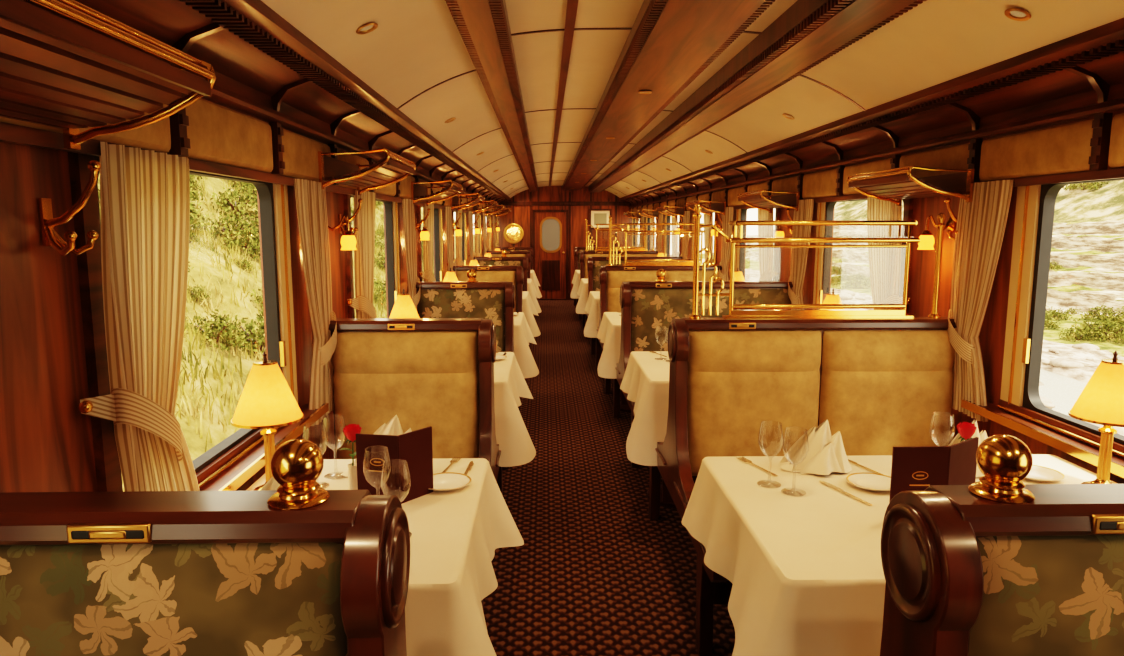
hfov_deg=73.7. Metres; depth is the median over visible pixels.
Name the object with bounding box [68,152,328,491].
window
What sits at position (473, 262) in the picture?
table lamp
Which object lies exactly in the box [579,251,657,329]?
bench
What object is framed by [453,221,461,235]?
wall sconce
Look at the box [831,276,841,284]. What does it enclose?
shrub
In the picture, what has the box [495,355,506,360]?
plate
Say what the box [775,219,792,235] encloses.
wall sconce
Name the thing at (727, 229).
window curtain
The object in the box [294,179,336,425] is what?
window curtain
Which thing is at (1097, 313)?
shrub
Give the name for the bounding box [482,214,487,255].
window curtain
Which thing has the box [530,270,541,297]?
dining table
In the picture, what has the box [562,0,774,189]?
ceiling beam
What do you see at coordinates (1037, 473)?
plate
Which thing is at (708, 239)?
window curtain
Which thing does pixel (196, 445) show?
hillside
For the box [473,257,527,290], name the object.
bench
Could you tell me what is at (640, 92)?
recessed light
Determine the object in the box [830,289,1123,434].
boulders
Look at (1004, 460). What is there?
ball finial
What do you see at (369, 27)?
recessed light
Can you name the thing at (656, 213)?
luggage rack
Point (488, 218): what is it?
window curtain
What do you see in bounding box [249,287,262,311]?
shrub
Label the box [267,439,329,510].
ball finial
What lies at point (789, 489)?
wine glass
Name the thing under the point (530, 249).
bench
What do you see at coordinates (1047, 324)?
shrub
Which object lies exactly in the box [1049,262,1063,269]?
shrub
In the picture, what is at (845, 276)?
shrub
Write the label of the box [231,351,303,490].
table lamp
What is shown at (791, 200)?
luggage rack
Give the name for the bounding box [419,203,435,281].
window curtain
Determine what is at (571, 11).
ceiling beam
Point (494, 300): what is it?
bench
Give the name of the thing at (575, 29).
trim
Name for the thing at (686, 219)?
window curtain
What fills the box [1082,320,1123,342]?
shrub
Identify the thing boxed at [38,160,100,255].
coat hook
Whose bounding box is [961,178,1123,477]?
window
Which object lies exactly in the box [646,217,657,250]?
window
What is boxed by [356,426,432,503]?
menu
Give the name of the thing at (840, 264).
shrub
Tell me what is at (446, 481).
plate
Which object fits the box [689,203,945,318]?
railing
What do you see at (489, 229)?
wall sconce
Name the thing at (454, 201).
luggage rack
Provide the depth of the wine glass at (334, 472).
2.25 m
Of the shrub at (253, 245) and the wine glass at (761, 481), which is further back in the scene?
the shrub at (253, 245)
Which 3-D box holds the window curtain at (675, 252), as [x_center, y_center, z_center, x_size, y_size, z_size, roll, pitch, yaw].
[1.481,-1.065,9.941,0.095,0.925,0.449,0,8,-1]
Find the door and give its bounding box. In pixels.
[532,210,567,299]
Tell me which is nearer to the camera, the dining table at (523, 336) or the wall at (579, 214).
the dining table at (523, 336)
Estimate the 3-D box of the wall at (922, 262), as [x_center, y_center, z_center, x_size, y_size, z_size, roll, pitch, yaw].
[1.653,-0.484,6.282,0.050,2.250,17.700,0,8,-1]
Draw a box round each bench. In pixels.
[0,490,409,655]
[329,318,502,607]
[416,281,514,468]
[453,266,522,311]
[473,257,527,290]
[486,251,530,278]
[495,247,532,269]
[573,247,639,305]
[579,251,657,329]
[585,256,682,354]
[596,265,721,393]
[613,281,792,467]
[649,317,956,655]
[880,484,1123,655]
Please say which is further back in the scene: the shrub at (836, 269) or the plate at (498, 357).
the shrub at (836, 269)
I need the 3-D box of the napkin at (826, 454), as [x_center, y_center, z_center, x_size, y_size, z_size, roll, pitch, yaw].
[0.785,0.360,2.310,0.216,0.155,0.157,2,8,16]
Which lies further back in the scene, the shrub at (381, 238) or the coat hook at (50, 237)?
the shrub at (381, 238)
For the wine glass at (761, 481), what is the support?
on the dining table at (805, 572)
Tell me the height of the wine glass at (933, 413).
0.184 m
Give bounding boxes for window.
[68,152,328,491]
[343,194,399,317]
[417,205,442,281]
[452,211,466,265]
[473,214,480,254]
[632,219,640,246]
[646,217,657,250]
[664,215,680,255]
[691,213,717,261]
[735,208,779,280]
[813,198,913,313]
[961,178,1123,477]
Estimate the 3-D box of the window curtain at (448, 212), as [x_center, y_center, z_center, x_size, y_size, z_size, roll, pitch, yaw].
[-1.048,-0.663,7.016,0.095,0.925,0.368,0,8,-1]
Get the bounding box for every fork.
[442,457,461,472]
[736,457,777,476]
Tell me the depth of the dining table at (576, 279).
11.80 m
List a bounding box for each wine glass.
[302,422,327,484]
[322,414,345,477]
[363,447,390,491]
[381,463,411,535]
[757,421,782,484]
[781,426,808,492]
[929,413,954,445]
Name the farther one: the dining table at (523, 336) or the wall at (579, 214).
the wall at (579, 214)
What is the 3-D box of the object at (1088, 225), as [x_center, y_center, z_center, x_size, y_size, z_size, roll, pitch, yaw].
[42.177,-19.583,47.749,82.400,35.035,110.000,0,8,-1]
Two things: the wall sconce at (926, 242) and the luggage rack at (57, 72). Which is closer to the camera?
the luggage rack at (57, 72)
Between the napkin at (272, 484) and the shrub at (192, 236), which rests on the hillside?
the shrub at (192, 236)
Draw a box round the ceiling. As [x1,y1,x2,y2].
[261,0,1123,197]
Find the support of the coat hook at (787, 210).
attached to the wall at (922, 262)
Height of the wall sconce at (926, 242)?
0.150 m
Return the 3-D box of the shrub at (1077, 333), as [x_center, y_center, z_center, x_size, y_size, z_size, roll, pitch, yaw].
[18.522,0.237,26.814,1.137,0.618,1.153,0,8,0]
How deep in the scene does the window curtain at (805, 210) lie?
5.00 m
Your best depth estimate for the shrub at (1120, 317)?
28.59 m
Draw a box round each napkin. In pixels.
[261,477,279,489]
[342,414,411,476]
[780,419,851,474]
[948,420,987,476]
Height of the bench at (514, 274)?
1.113 m
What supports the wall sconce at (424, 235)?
attached to the wall at (46, 443)
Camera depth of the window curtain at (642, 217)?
13.13 m
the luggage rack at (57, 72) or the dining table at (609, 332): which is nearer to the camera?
the luggage rack at (57, 72)
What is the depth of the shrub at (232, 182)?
19.32 m
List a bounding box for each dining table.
[246,458,523,655]
[494,352,535,466]
[514,312,538,377]
[522,291,540,336]
[527,279,540,312]
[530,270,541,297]
[570,270,579,298]
[576,278,587,313]
[584,291,599,337]
[596,312,630,412]
[620,351,675,507]
[681,454,1117,655]
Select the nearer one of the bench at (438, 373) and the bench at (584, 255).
the bench at (438, 373)
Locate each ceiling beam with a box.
[445,0,537,190]
[549,0,578,186]
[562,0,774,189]
[588,0,926,191]
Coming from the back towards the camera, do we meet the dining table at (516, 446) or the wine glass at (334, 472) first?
the dining table at (516, 446)
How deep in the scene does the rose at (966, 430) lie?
2.08 m
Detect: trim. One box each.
[20,0,510,207]
[397,28,865,194]
[500,192,630,299]
[620,18,1123,207]
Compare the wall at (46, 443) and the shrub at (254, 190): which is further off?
the shrub at (254, 190)
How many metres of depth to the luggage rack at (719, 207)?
7.28 m
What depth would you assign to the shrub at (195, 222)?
13.87 m
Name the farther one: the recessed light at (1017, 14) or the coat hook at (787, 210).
the coat hook at (787, 210)
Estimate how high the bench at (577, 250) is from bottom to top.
1.113 m
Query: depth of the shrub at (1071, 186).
52.54 m
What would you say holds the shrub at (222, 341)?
on the hillside
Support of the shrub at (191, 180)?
on the hillside
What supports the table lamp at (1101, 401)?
on the dining table at (805, 572)
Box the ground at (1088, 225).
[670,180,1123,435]
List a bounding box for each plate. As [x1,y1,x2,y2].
[429,472,471,490]
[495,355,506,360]
[846,473,890,491]
[1024,465,1064,481]
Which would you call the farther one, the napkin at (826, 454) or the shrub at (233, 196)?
the shrub at (233, 196)
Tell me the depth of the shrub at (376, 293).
18.07 m
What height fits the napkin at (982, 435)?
0.155 m
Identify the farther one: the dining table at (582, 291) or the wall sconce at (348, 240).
the dining table at (582, 291)
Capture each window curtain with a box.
[78,142,199,491]
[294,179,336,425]
[346,190,376,317]
[402,199,419,310]
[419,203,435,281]
[445,207,455,273]
[454,209,463,265]
[468,211,475,261]
[474,212,480,256]
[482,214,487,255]
[487,214,491,250]
[492,215,496,250]
[495,216,498,246]
[634,216,639,246]
[639,215,643,246]
[649,214,656,250]
[656,214,662,255]
[671,215,680,255]
[680,211,689,261]
[703,213,716,264]
[719,207,733,280]
[758,208,778,280]
[788,199,813,309]
[867,196,910,309]
[947,179,1013,421]
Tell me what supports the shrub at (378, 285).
on the hillside
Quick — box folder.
[889,437,978,502]
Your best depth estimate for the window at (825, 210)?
4.74 m
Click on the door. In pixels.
(549, 227)
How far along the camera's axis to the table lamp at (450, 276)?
6.12 m
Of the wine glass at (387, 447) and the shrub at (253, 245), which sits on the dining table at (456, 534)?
the wine glass at (387, 447)
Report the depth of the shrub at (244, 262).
14.21 m
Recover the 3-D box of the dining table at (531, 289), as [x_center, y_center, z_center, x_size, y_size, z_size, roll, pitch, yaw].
[-0.693,-0.265,10.194,0.841,0.750,1.129,0,8,-1]
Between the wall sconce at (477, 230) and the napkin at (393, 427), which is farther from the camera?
the wall sconce at (477, 230)
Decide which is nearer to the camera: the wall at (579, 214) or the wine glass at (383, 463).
the wine glass at (383, 463)
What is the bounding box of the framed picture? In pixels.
[589,209,611,229]
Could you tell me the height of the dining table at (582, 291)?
0.750 m
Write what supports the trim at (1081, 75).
attached to the wall at (922, 262)
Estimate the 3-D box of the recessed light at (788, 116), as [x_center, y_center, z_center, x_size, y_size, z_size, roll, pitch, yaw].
[1.271,-1.187,4.208,0.072,0.008,0.072,22,7,-4]
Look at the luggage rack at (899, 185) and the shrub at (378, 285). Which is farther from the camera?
the shrub at (378, 285)
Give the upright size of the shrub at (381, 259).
0.731 m
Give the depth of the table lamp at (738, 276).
6.13 m
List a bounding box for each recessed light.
[356,22,377,34]
[445,118,455,122]
[638,91,651,93]
[782,114,794,119]
[1004,8,1030,20]
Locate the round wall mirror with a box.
[504,223,523,243]
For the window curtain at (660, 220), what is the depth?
11.09 m
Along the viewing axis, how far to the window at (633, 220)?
14.94 m
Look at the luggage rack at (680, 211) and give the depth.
9.35 m
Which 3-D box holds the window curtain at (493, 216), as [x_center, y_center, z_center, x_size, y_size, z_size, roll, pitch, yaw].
[-1.188,-1.504,13.137,0.095,0.925,0.368,0,8,-1]
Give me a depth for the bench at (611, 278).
7.16 m
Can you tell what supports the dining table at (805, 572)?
on the floor
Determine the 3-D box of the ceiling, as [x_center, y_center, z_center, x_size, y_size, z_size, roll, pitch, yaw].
[0.268,-1.548,6.104,2.820,0.395,17.700,0,8,-1]
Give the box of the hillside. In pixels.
[98,173,473,473]
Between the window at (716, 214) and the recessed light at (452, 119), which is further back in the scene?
the window at (716, 214)
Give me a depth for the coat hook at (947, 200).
3.11 m
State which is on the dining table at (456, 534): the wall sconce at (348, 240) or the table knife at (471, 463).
the table knife at (471, 463)
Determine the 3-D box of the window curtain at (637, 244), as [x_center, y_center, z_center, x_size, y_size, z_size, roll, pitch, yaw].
[1.388,-1.625,14.022,0.095,0.925,0.449,0,8,-1]
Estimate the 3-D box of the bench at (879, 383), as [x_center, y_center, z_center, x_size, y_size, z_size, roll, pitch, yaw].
[1.048,0.511,3.214,1.193,1.113,1.670,0,8,-1]
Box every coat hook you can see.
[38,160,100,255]
[338,198,362,234]
[415,208,429,232]
[786,209,793,232]
[945,198,957,240]
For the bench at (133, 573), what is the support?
on the floor
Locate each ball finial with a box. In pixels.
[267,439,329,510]
[466,269,477,281]
[501,250,507,256]
[655,269,666,281]
[968,434,1034,503]
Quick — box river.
[1039,369,1086,415]
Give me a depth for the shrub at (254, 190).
18.73 m
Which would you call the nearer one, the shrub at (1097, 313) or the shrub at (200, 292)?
the shrub at (200, 292)
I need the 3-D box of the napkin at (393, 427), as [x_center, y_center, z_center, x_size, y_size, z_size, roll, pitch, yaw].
[-0.539,0.354,2.267,0.248,0.178,0.180,1,8,10]
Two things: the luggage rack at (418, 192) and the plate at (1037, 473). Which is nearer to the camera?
the plate at (1037, 473)
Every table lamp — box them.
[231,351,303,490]
[389,288,419,317]
[443,267,458,281]
[469,259,478,265]
[734,268,744,280]
[820,288,844,309]
[1068,351,1123,483]
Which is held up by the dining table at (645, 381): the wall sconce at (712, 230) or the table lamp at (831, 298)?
the table lamp at (831, 298)
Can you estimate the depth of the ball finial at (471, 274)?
5.11 m
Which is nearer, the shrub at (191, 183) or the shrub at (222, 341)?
the shrub at (222, 341)
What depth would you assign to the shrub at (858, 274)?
53.21 m
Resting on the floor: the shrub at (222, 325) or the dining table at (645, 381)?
the dining table at (645, 381)
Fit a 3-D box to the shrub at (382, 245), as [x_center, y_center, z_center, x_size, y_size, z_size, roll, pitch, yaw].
[-6.167,-2.810,25.654,0.587,0.373,0.570,0,8,0]
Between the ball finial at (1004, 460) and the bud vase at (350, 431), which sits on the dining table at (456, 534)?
the bud vase at (350, 431)
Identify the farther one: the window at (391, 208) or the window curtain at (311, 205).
the window at (391, 208)
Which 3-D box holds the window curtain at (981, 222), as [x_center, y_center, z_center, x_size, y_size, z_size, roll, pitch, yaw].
[1.640,-0.111,2.994,0.095,0.925,0.368,0,8,-1]
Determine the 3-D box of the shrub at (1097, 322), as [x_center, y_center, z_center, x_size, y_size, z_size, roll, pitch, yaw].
[19.251,0.037,26.809,1.736,0.945,1.819,-3,8,-20]
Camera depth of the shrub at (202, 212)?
14.59 m
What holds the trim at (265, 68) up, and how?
attached to the wall at (46, 443)
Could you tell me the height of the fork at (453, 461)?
0.003 m
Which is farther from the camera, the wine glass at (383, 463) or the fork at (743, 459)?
the fork at (743, 459)
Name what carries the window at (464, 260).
in the wall at (46, 443)
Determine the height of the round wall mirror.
0.400 m
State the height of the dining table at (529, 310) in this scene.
0.750 m
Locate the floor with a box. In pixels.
[483,300,734,655]
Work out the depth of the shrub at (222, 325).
10.29 m
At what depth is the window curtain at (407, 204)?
4.93 m
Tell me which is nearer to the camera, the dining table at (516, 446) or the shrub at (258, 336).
the dining table at (516, 446)
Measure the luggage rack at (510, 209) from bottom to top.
0.162 m
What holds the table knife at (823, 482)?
on the dining table at (805, 572)
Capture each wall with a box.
[0,141,492,492]
[498,186,631,292]
[643,187,1123,483]
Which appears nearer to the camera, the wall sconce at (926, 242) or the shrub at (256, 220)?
the wall sconce at (926, 242)
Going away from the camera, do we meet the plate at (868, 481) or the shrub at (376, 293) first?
the plate at (868, 481)
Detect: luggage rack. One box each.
[0,0,215,149]
[318,148,415,194]
[411,179,462,205]
[450,193,484,210]
[471,200,497,213]
[485,205,505,215]
[494,208,511,216]
[623,212,640,219]
[637,209,659,218]
[656,205,684,217]
[686,200,725,215]
[737,190,799,212]
[847,165,974,205]
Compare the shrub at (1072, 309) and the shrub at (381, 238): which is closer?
the shrub at (381, 238)
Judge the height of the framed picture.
0.410 m
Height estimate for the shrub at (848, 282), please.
0.940 m
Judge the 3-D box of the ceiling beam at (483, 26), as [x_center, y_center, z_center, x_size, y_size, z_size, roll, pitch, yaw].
[-0.357,-1.553,6.091,0.170,0.089,17.704,0,8,-1]
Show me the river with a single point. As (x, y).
(1063, 392)
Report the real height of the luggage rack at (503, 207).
0.162 m
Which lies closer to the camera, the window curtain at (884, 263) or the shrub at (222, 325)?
the window curtain at (884, 263)
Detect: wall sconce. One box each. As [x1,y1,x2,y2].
[328,215,356,249]
[415,219,429,239]
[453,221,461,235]
[468,222,479,233]
[482,222,491,231]
[711,223,721,235]
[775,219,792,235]
[917,215,955,249]
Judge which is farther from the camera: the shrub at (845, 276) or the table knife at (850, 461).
the shrub at (845, 276)
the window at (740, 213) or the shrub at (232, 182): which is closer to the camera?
the window at (740, 213)
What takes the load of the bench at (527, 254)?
on the floor
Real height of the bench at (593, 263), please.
1.113 m
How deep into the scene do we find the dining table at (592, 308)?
7.72 m
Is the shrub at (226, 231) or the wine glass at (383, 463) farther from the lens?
the shrub at (226, 231)
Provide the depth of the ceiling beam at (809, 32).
3.12 m
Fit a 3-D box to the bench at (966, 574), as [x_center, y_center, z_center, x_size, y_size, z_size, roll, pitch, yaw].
[1.095,0.791,1.174,1.193,1.113,1.670,0,8,-1]
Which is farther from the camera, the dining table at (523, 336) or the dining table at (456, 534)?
the dining table at (523, 336)
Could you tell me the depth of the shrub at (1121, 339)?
25.63 m
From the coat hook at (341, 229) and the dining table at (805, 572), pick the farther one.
the coat hook at (341, 229)
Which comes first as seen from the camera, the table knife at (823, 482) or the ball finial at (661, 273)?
the table knife at (823, 482)
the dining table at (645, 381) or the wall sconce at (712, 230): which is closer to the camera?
the dining table at (645, 381)
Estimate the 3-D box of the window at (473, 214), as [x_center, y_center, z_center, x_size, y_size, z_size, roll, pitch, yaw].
[-1.157,-1.125,10.299,0.127,0.883,1.560,0,8,-1]
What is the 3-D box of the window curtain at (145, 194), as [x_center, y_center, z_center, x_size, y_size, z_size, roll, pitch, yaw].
[-0.926,0.064,1.722,0.095,0.925,0.449,0,8,-1]
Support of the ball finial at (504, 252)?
on the bench at (482, 261)
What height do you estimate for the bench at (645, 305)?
1.113 m
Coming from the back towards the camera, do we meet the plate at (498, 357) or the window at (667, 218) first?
the window at (667, 218)
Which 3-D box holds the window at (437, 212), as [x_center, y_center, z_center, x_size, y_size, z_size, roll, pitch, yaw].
[-1.063,-0.565,6.218,0.127,0.883,1.560,0,8,-1]
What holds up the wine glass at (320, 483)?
on the dining table at (456, 534)
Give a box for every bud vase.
[340,424,361,489]
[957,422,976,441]
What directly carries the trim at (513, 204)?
attached to the wall at (579, 214)
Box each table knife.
[464,461,473,474]
[819,480,871,505]
[848,459,883,474]
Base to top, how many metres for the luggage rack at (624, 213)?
0.145 m
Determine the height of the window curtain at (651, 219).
0.925 m
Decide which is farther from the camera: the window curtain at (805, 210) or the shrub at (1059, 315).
the shrub at (1059, 315)
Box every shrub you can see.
[185,309,247,350]
[187,284,211,300]
[189,175,200,187]
[189,230,199,242]
[190,177,203,200]
[190,191,208,229]
[191,212,208,227]
[198,209,258,245]
[209,324,240,345]
[210,185,257,218]
[214,310,265,358]
[223,222,259,259]
[228,180,252,186]
[231,182,256,200]
[233,257,254,270]
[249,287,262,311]
[252,210,258,229]
[373,288,385,302]
[374,251,384,269]
[374,279,385,296]
[375,231,383,243]
[376,243,384,249]
[831,267,842,274]
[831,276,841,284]
[832,264,847,273]
[838,272,855,280]
[840,277,869,288]
[849,272,865,279]
[1044,310,1062,329]
[1045,306,1071,320]
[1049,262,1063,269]
[1058,327,1093,341]
[1063,181,1108,190]
[1067,307,1081,314]
[1068,315,1123,340]
[1079,303,1119,320]
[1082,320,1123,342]
[1102,306,1123,323]
[1112,334,1123,343]
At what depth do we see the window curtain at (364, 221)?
3.65 m
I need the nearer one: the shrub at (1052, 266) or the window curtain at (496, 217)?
the window curtain at (496, 217)
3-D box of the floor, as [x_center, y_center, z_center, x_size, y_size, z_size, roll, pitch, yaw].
[0.268,0.684,6.410,2.820,0.100,17.800,0,8,-1]
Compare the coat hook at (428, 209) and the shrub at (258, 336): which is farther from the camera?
the shrub at (258, 336)
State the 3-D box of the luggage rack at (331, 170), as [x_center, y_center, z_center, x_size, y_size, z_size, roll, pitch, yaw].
[-0.822,-0.669,3.251,0.281,0.162,0.630,0,8,-1]
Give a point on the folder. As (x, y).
(914, 468)
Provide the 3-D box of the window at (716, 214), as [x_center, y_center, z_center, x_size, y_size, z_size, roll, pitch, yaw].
[1.552,-0.853,8.319,0.127,0.883,1.560,0,8,-1]
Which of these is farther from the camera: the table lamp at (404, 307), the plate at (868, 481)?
the table lamp at (404, 307)

